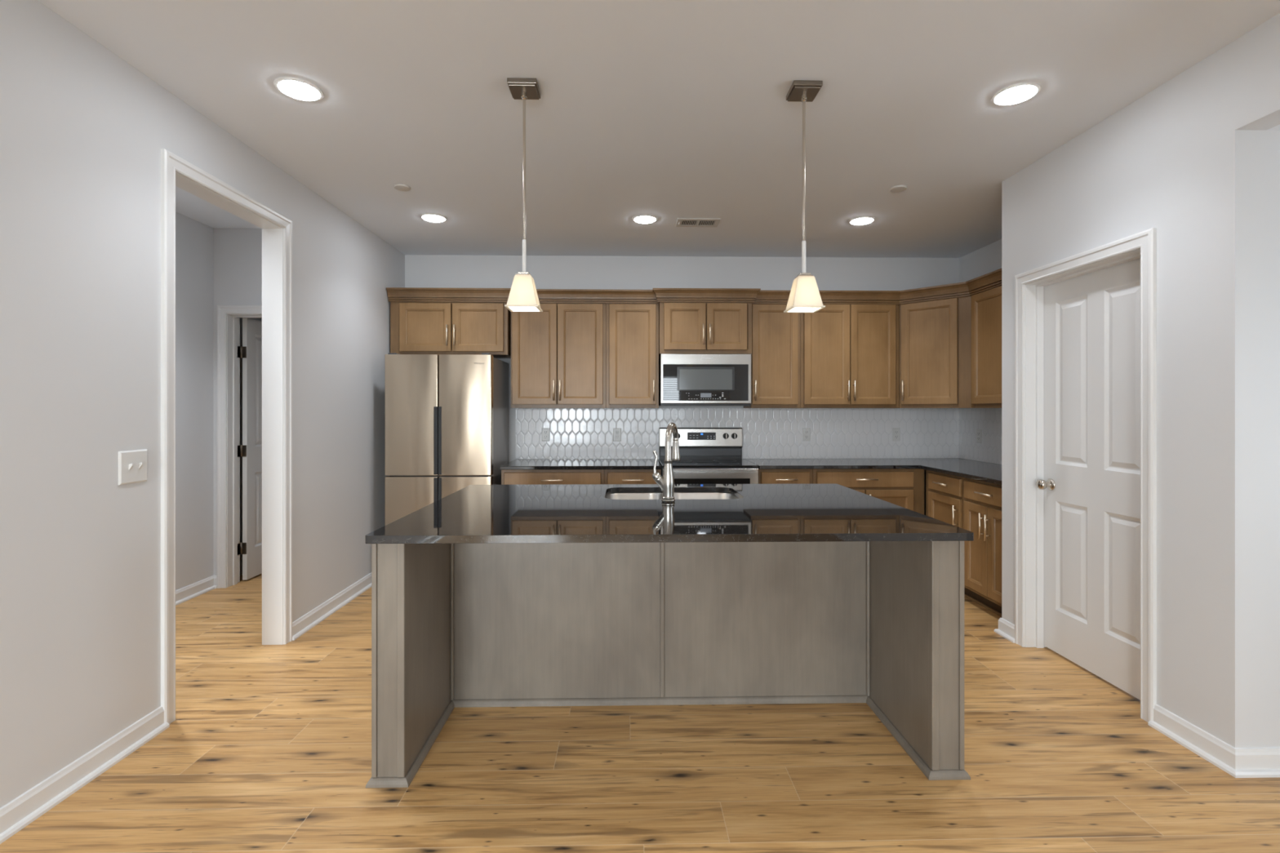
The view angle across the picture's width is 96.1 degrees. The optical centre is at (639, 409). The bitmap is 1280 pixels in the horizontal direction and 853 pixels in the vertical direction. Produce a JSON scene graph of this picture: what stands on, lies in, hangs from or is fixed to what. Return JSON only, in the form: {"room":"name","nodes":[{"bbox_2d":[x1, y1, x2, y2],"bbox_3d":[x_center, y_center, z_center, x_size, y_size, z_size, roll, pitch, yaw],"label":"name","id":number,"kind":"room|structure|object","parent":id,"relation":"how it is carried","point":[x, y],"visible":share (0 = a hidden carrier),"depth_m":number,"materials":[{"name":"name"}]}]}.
{"room":"kitchen","nodes":[
{"label":"kitchen","id":0,"kind":"room"},
{"bbox_2d":[0,0,404,808],"bbox_3d":[-2.073,-0.011,0.913,0.120,2.743,8.474,0,0,-1],"label":"wall","id":1,"kind":"structure","parent":0,"point":[84,131],"depth_m":2.19,"materials":[{"name":"paint"}]},
{"bbox_2d":[0,706,169,844],"bbox_3d":[-1.969,1.314,-0.426,0.030,0.094,5.787,0,0,-1],"label":"baseboard","id":2,"kind":"structure","parent":1,"relation":"attached to","point":[19,813],"depth_m":2.06,"materials":[{"name":"paint"}]},
{"bbox_2d":[118,448,146,484],"bbox_3d":[-2.032,0.231,2.317,0.020,0.132,0.132,0,0,-1],"label":"light switch","id":3,"kind":"object","parent":1,"relation":"attached to","point":[132,464],"visible":1,"depth_m":2.31,"materials":[{"name":"white plastic"}]},
{"bbox_2d":[160,148,292,724],"bbox_3d":[-2.106,0.123,2.926,0.139,2.475,0.939,0,0,-1],"label":"trim","id":4,"kind":"structure","parent":1,"relation":"attached to","point":[277,228],"depth_m":3.33,"materials":[{"name":"paint"}]},
{"bbox_2d":[292,572,371,640],"bbox_3d":[-2.069,1.314,4.269,0.030,0.094,1.760,0,0,-1],"label":"baseboard","id":5,"kind":"structure","parent":1,"relation":"attached to","point":[300,626],"depth_m":3.81,"materials":[{"name":"paint"}]},
{"bbox_2d":[175,211,262,590],"bbox_3d":[-3.281,-0.011,2.828,0.120,2.743,4.594,0,0,-1],"label":"wall","id":6,"kind":"structure","parent":0,"point":[193,238],"depth_m":4.21,"materials":[{"name":"paint"}]},
{"bbox_2d":[175,575,217,605],"bbox_3d":[-3.196,1.314,2.538,0.037,0.094,3.710,0,0,-1],"label":"baseboard","id":7,"kind":"structure","parent":6,"relation":"attached to","point":[184,594],"depth_m":4.19,"materials":[{"name":"paint"}]},
{"bbox_2d":[213,228,262,575],"bbox_3d":[-2.732,-0.011,4.463,1.047,2.743,0.120,0,0,-1],"label":"wall","id":8,"kind":"structure","parent":0,"point":[237,252],"depth_m":4.39,"materials":[{"name":"paint"}]},
{"bbox_2d":[216,305,262,588],"bbox_3d":[-2.771,0.283,4.463,0.900,2.155,0.159,0,0,-1],"label":"trim","id":9,"kind":"structure","parent":8,"relation":"attached to","point":[228,317],"depth_m":4.39,"materials":[{"name":"paint"}]},
{"bbox_2d":[237,318,262,580],"bbox_3d":[-3.138,0.314,4.899,0.048,2.070,0.809,0,0,-1],"label":"door","id":10,"kind":"structure","parent":8,"relation":"in","point":[251,351],"depth_m":4.60,"materials":[{"name":"paint"}]},
{"bbox_2d":[0,573,1279,852],"bbox_3d":[0.380,1.421,0.968,7.500,0.120,8.780,0,0,-1],"label":"floor","id":11,"kind":"structure","parent":0,"point":[267,748],"depth_m":2.12,"materials":[{"name":"brown wood"}]},
{"bbox_2d":[384,352,508,525],"bbox_3d":[-1.566,0.463,4.777,0.820,1.797,0.682,0,0,-1],"label":"refrigerator","id":12,"kind":"object","parent":11,"relation":"on","point":[446,415],"visible":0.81,"depth_m":4.44,"materials":[{"name":"grey metal"}]},
{"bbox_2d":[501,469,604,484],"bbox_3d":[-0.697,0.919,4.844,0.813,0.884,0.669,0,0,-1],"label":"base cabinet","id":13,"kind":"object","parent":11,"relation":"on","point":[537,477],"visible":0.21,"depth_m":4.55,"materials":[{"name":"brown wood"}]},
{"bbox_2d":[499,458,661,470],"bbox_3d":[-0.473,0.462,4.860,1.273,0.029,0.648,0,0,-1],"label":"countertop","id":14,"kind":"structure","parent":13,"relation":"on","point":[517,464],"depth_m":4.70,"materials":[{"name":"black stone"}]},
{"bbox_2d":[604,469,661,484],"bbox_3d":[-0.064,0.919,4.857,0.449,0.884,0.669,0,0,-1],"label":"base cabinet","id":15,"kind":"object","parent":11,"relation":"on","point":[611,476],"visible":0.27,"depth_m":4.56,"materials":[{"name":"brown wood"}]},
{"bbox_2d":[365,492,970,787],"bbox_3d":[0.101,0.919,2.747,2.202,0.884,1.312,0,0,-1],"label":"kitchen island","id":16,"kind":"object","parent":11,"relation":"on","point":[879,624],"visible":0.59,"depth_m":2.65,"materials":[{"name":"grey wood"}]},
{"bbox_2d":[364,484,973,543],"bbox_3d":[0.103,0.462,2.747,2.188,0.029,1.379,0,0,-1],"label":"island countertop","id":17,"kind":"structure","parent":16,"relation":"on","point":[564,513],"depth_m":2.39,"materials":[{"name":"black stone"}]},
{"bbox_2d":[652,422,680,502],"bbox_3d":[0.155,0.256,2.845,0.099,0.381,0.230,0,0,32],"label":"kitchen faucet","id":18,"kind":"object","parent":17,"relation":"on","point":[666,483],"visible":1,"depth_m":2.77,"materials":[{"name":"silver metal"}]},
{"bbox_2d":[605,492,738,499],"bbox_3d":[0.171,0.574,3.080,0.734,0.195,0.472,0,0,-1],"label":"sink","id":19,"kind":"object","parent":17,"relation":"in","point":[617,495],"visible":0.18,"depth_m":3.30,"materials":[{"name":"silver metal"}]},
{"bbox_2d":[657,427,758,484],"bbox_3d":[0.552,0.762,4.843,0.763,1.198,0.704,0,0,-1],"label":"stove","id":20,"kind":"object","parent":11,"relation":"on","point":[708,455],"visible":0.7,"depth_m":5.10,"materials":[{"name":"grey metal"}]},
{"bbox_2d":[658,459,758,467],"bbox_3d":[0.552,0.452,4.830,0.763,0.017,0.565,0,0,-1],"label":"cooktop","id":21,"kind":"object","parent":20,"relation":"in","point":[682,463],"depth_m":4.67,"materials":[{"name":"grey ceramic"}]},
{"bbox_2d":[758,468,812,484],"bbox_3d":[1.159,0.919,4.883,0.434,0.884,0.669,0,0,-1],"label":"base cabinet","id":22,"kind":"object","parent":11,"relation":"on","point":[765,476],"visible":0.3,"depth_m":4.59,"materials":[{"name":"brown wood"}]},
{"bbox_2d":[812,468,924,515],"bbox_3d":[1.829,0.919,4.897,0.902,0.884,0.669,0,0,-1],"label":"base cabinet","id":23,"kind":"object","parent":11,"relation":"on","point":[903,487],"visible":0.2,"depth_m":4.61,"materials":[{"name":"brown wood"}]},
{"bbox_2d":[925,470,974,600],"bbox_3d":[2.587,0.919,4.350,0.697,0.884,0.523,0,0,-1],"label":"base cabinet","id":24,"kind":"object","parent":11,"relation":"on","point":[944,493],"visible":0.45,"depth_m":4.29,"materials":[{"name":"brown wood"}]},
{"bbox_2d":[964,477,1001,617],"bbox_3d":[2.599,0.919,3.800,0.697,0.884,0.573,0,0,-1],"label":"base cabinet","id":25,"kind":"object","parent":11,"relation":"on","point":[983,500],"visible":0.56,"depth_m":3.84,"materials":[{"name":"brown wood"}]},
{"bbox_2d":[742,457,1001,484],"bbox_3d":[1.944,0.462,4.365,1.986,0.029,1.740,0,0,-1],"label":"countertop","id":26,"kind":"structure","parent":25,"relation":"on","point":[990,473],"depth_m":4.63,"materials":[{"name":"black stone"}]},
{"bbox_2d":[37,0,1279,257],"bbox_3d":[0.380,-1.432,0.968,7.500,0.100,8.780,0,0,-1],"label":"ceiling","id":27,"kind":"structure","parent":0,"point":[668,110],"depth_m":2.56,"materials":[{"name":"paint"}]},
{"bbox_2d":[273,76,324,102],"bbox_3d":[-1.470,-1.374,2.484,0.188,0.014,0.188,0,0,-1],"label":"recessed light","id":28,"kind":"object","parent":27,"relation":"in","point":[295,88],"visible":1,"depth_m":2.46,"materials":[{"name":"white plastic"}]},
{"bbox_2d":[393,183,410,191],"bbox_3d":[-1.476,-1.375,3.576,0.100,0.012,0.100,0,0,-1],"label":"sprinkler cover","id":29,"kind":"object","parent":27,"relation":"attached to","point":[400,187],"visible":1,"depth_m":3.56,"materials":[{"name":"grey"}]},
{"bbox_2d":[419,213,447,222],"bbox_3d":[-1.486,-1.374,4.146,0.188,0.014,0.188,0,0,-1],"label":"recessed light","id":30,"kind":"object","parent":27,"relation":"in","point":[431,217],"visible":1,"depth_m":4.12,"materials":[{"name":"white plastic"}]},
{"bbox_2d":[504,77,542,311],"bbox_3d":[-0.494,-0.905,2.460,0.138,0.954,0.138,0,0,-1],"label":"pendant light","id":31,"kind":"object","parent":27,"relation":"hanging from","point":[523,296],"visible":1,"depth_m":2.43,"materials":[{"name":"white glass"}]},
{"bbox_2d":[631,214,657,223],"bbox_3d":[0.036,-1.374,4.174,0.188,0.014,0.188,0,0,-1],"label":"recessed light","id":32,"kind":"object","parent":27,"relation":"in","point":[641,219],"visible":1,"depth_m":4.14,"materials":[{"name":"white plastic"}]},
{"bbox_2d":[675,217,720,226],"bbox_3d":[0.427,-1.374,4.250,0.310,0.016,0.180,0,0,-1],"label":"ceiling vent","id":33,"kind":"object","parent":27,"relation":"in","point":[682,222],"visible":1,"depth_m":4.23,"materials":[{"name":"grey metal"}]},
{"bbox_2d":[783,80,825,312],"bbox_3d":[0.705,-0.905,2.478,0.138,0.954,0.138,0,0,-1],"label":"pendant light","id":34,"kind":"object","parent":27,"relation":"hanging from","point":[804,295],"visible":1,"depth_m":2.45,"materials":[{"name":"white glass"}]},
{"bbox_2d":[848,216,875,225],"bbox_3d":[1.622,-1.374,4.208,0.188,0.014,0.188,0,0,-1],"label":"recessed light","id":35,"kind":"object","parent":27,"relation":"in","point":[860,220],"visible":1,"depth_m":4.18,"materials":[{"name":"white plastic"}]},
{"bbox_2d":[889,185,906,192],"bbox_3d":[1.614,-1.375,3.596,0.100,0.012,0.100,0,0,-1],"label":"sprinkler cover","id":36,"kind":"object","parent":27,"relation":"attached to","point":[897,188],"visible":1,"depth_m":3.58,"materials":[{"name":"grey"}]},
{"bbox_2d":[990,81,1041,106],"bbox_3d":[1.645,-1.374,2.521,0.188,0.014,0.188,0,0,-1],"label":"recessed light","id":37,"kind":"object","parent":27,"relation":"in","point":[1017,93],"visible":1,"depth_m":2.50,"materials":[{"name":"white plastic"}]},
{"bbox_2d":[404,254,959,515],"bbox_3d":[-0.187,-0.011,5.251,6.450,2.743,0.120,0,0,-1],"label":"wall","id":38,"kind":"structure","parent":0,"point":[430,271],"depth_m":5.20,"materials":[{"name":"paint"}]},
{"bbox_2d":[390,302,511,358],"bbox_3d":[-1.595,-0.686,4.952,0.972,0.459,0.413,0,0,-1],"label":"upper cabinet","id":39,"kind":"object","parent":38,"relation":"attached to","point":[438,328],"visible":0.78,"depth_m":4.79,"materials":[{"name":"brown wood"}]},
{"bbox_2d":[386,287,760,303],"bbox_3d":[-0.544,-0.948,4.797,3.086,0.106,0.123,0,0,-1],"label":"crown molding","id":40,"kind":"structure","parent":39,"relation":"attached to","point":[394,294],"depth_m":4.79,"materials":[{"name":"brown wood"}]},
{"bbox_2d":[511,302,605,408],"bbox_3d":[-0.692,-0.464,4.990,0.799,0.905,0.377,0,0,-1],"label":"upper cabinet","id":41,"kind":"object","parent":38,"relation":"attached to","point":[558,352],"visible":0.79,"depth_m":4.85,"materials":[{"name":"brown wood"}]},
{"bbox_2d":[605,303,658,408],"bbox_3d":[-0.068,-0.464,5.003,0.446,0.905,0.377,0,0,-1],"label":"upper cabinet","id":42,"kind":"object","parent":38,"relation":"attached to","point":[632,330],"visible":0.94,"depth_m":4.86,"materials":[{"name":"brown wood"}]},
{"bbox_2d":[658,302,751,356],"bbox_3d":[0.548,-0.691,4.984,0.776,0.450,0.442,0,0,-1],"label":"upper cabinet","id":43,"kind":"object","parent":38,"relation":"attached to","point":[684,327],"visible":0.94,"depth_m":4.81,"materials":[{"name":"brown wood"}]},
{"bbox_2d":[658,353,751,405],"bbox_3d":[0.548,-0.247,4.998,0.760,0.432,0.396,0,0,-1],"label":"microwave oven","id":44,"kind":"object","parent":43,"relation":"attached to","point":[684,379],"visible":0.98,"depth_m":4.80,"materials":[{"name":"silver metal"}]},
{"bbox_2d":[515,408,1001,464],"bbox_3d":[0.919,0.218,4.344,4.035,0.456,1.740,0,0,-1],"label":"tile backsplash","id":45,"kind":"structure","parent":38,"relation":"attached to","point":[575,433],"depth_m":5.21,"materials":[{"name":"white tile"}]},
{"bbox_2d":[542,427,550,440],"bbox_3d":[-0.845,0.226,5.163,0.072,0.116,0.009,0,0,-1],"label":"wall outlet","id":46,"kind":"object","parent":45,"relation":"attached to","point":[545,431],"visible":1,"depth_m":5.16,"materials":[{"name":"white plastic"}]},
{"bbox_2d":[613,428,621,441],"bbox_3d":[-0.205,0.229,5.177,0.072,0.116,0.009,0,0,-1],"label":"wall outlet","id":47,"kind":"object","parent":45,"relation":"attached to","point":[616,432],"visible":1,"depth_m":5.18,"materials":[{"name":"white plastic"}]},
{"bbox_2d":[802,428,810,440],"bbox_3d":[1.507,0.229,5.213,0.072,0.116,0.009,0,0,-1],"label":"wall outlet","id":48,"kind":"object","parent":45,"relation":"attached to","point":[806,432],"visible":1,"depth_m":5.21,"materials":[{"name":"white plastic"}]},
{"bbox_2d":[892,427,900,440],"bbox_3d":[2.329,0.229,5.231,0.072,0.116,0.009,0,0,-1],"label":"wall outlet","id":49,"kind":"object","parent":45,"relation":"attached to","point":[895,431],"visible":1,"depth_m":5.23,"materials":[{"name":"white plastic"}]},
{"bbox_2d":[976,429,982,443],"bbox_3d":[2.911,0.229,4.943,0.009,0.116,0.072,0,0,-1],"label":"wall outlet","id":50,"kind":"object","parent":45,"relation":"attached to","point":[979,432],"visible":1,"depth_m":4.93,"materials":[{"name":"white plastic"}]},
{"bbox_2d":[743,303,800,408],"bbox_3d":[1.151,-0.464,5.029,0.424,0.905,0.377,0,0,-1],"label":"upper cabinet","id":51,"kind":"object","parent":38,"relation":"attached to","point":[775,356],"visible":0.72,"depth_m":4.89,"materials":[{"name":"brown wood"}]},
{"bbox_2d":[800,304,898,408],"bbox_3d":[1.788,-0.464,5.043,0.846,0.905,0.377,0,0,-1],"label":"upper cabinet","id":52,"kind":"object","parent":38,"relation":"attached to","point":[850,353],"visible":0.89,"depth_m":4.90,"materials":[{"name":"brown wood"}]},
{"bbox_2d":[898,295,971,408],"bbox_3d":[2.566,-0.464,4.892,0.718,0.905,0.712,0,0,-1],"label":"upper cabinet","id":53,"kind":"object","parent":38,"relation":"attached to","point":[935,336],"visible":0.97,"depth_m":4.71,"materials":[{"name":"brown wood"}]},
{"bbox_2d":[751,268,1001,304],"bbox_3d":[2.034,-0.948,4.507,2.184,0.106,0.870,0,0,39],"label":"crown molding","id":54,"kind":"structure","parent":53,"relation":"attached to","point":[991,280],"depth_m":4.84,"materials":[{"name":"brown wood"}]},
{"bbox_2d":[959,239,1001,462],"bbox_3d":[2.998,-0.011,4.327,0.120,2.743,1.864,0,0,-1],"label":"wall","id":55,"kind":"structure","parent":0,"point":[984,260],"depth_m":4.94,"materials":[{"name":"paint"}]},
{"bbox_2d":[971,285,1001,408],"bbox_3d":[2.755,-0.464,4.026,0.375,0.905,1.021,0,0,-1],"label":"upper cabinet","id":56,"kind":"object","parent":55,"relation":"attached to","point":[986,306],"visible":0.28,"depth_m":4.33,"materials":[{"name":"brown wood"}]},
{"bbox_2d":[1001,13,1279,747],"bbox_3d":[2.331,-0.011,0.135,0.120,2.743,6.730,0,0,-1],"label":"wall","id":57,"kind":"structure","parent":0,"point":[1185,160],"depth_m":2.30,"materials":[{"name":"paint"}]},
{"bbox_2d":[994,617,1014,643],"bbox_3d":[2.215,1.314,3.441,0.090,0.094,0.175,0,0,-1],"label":"baseboard","id":58,"kind":"structure","parent":57,"relation":"attached to","point":[1006,629],"depth_m":3.43,"materials":[{"name":"paint"}]},
{"bbox_2d":[1014,227,1156,722],"bbox_3d":[2.262,0.290,2.919,0.139,2.142,0.886,0,0,-1],"label":"trim","id":59,"kind":"structure","parent":57,"relation":"attached to","point":[1029,285],"depth_m":3.28,"materials":[{"name":"paint"}]},
{"bbox_2d":[1035,257,1140,700],"bbox_3d":[2.292,0.320,2.920,0.108,2.055,0.740,0,0,-1],"label":"door","id":60,"kind":"structure","parent":57,"relation":"in","point":[1091,485],"depth_m":2.92,"materials":[{"name":"paint"}]},
{"bbox_2d":[1266,130,1279,747],"bbox_3d":[3.150,-0.011,2.235,1.607,2.743,0.120,0,0,-1],"label":"wall","id":61,"kind":"structure","parent":0,"point":[1273,137],"depth_m":2.16,"materials":[{"name":"paint"}]},
{"bbox_2d":[1147,704,1279,777],"bbox_3d":[3.063,1.314,2.322,1.737,0.094,0.358,0,0,-1],"label":"baseboard","id":62,"kind":"structure","parent":61,"relation":"attached to","point":[1238,762],"depth_m":2.20,"materials":[{"name":"paint"}]},
{"bbox_2d":[1266,124,1279,130],"bbox_3d":[3.170,-1.096,1.271,1.607,0.100,1.807,0,0,-1],"label":"ceiling","id":63,"kind":"structure","parent":0,"point":[1277,127],"depth_m":2.14,"materials":[{"name":"paint"}]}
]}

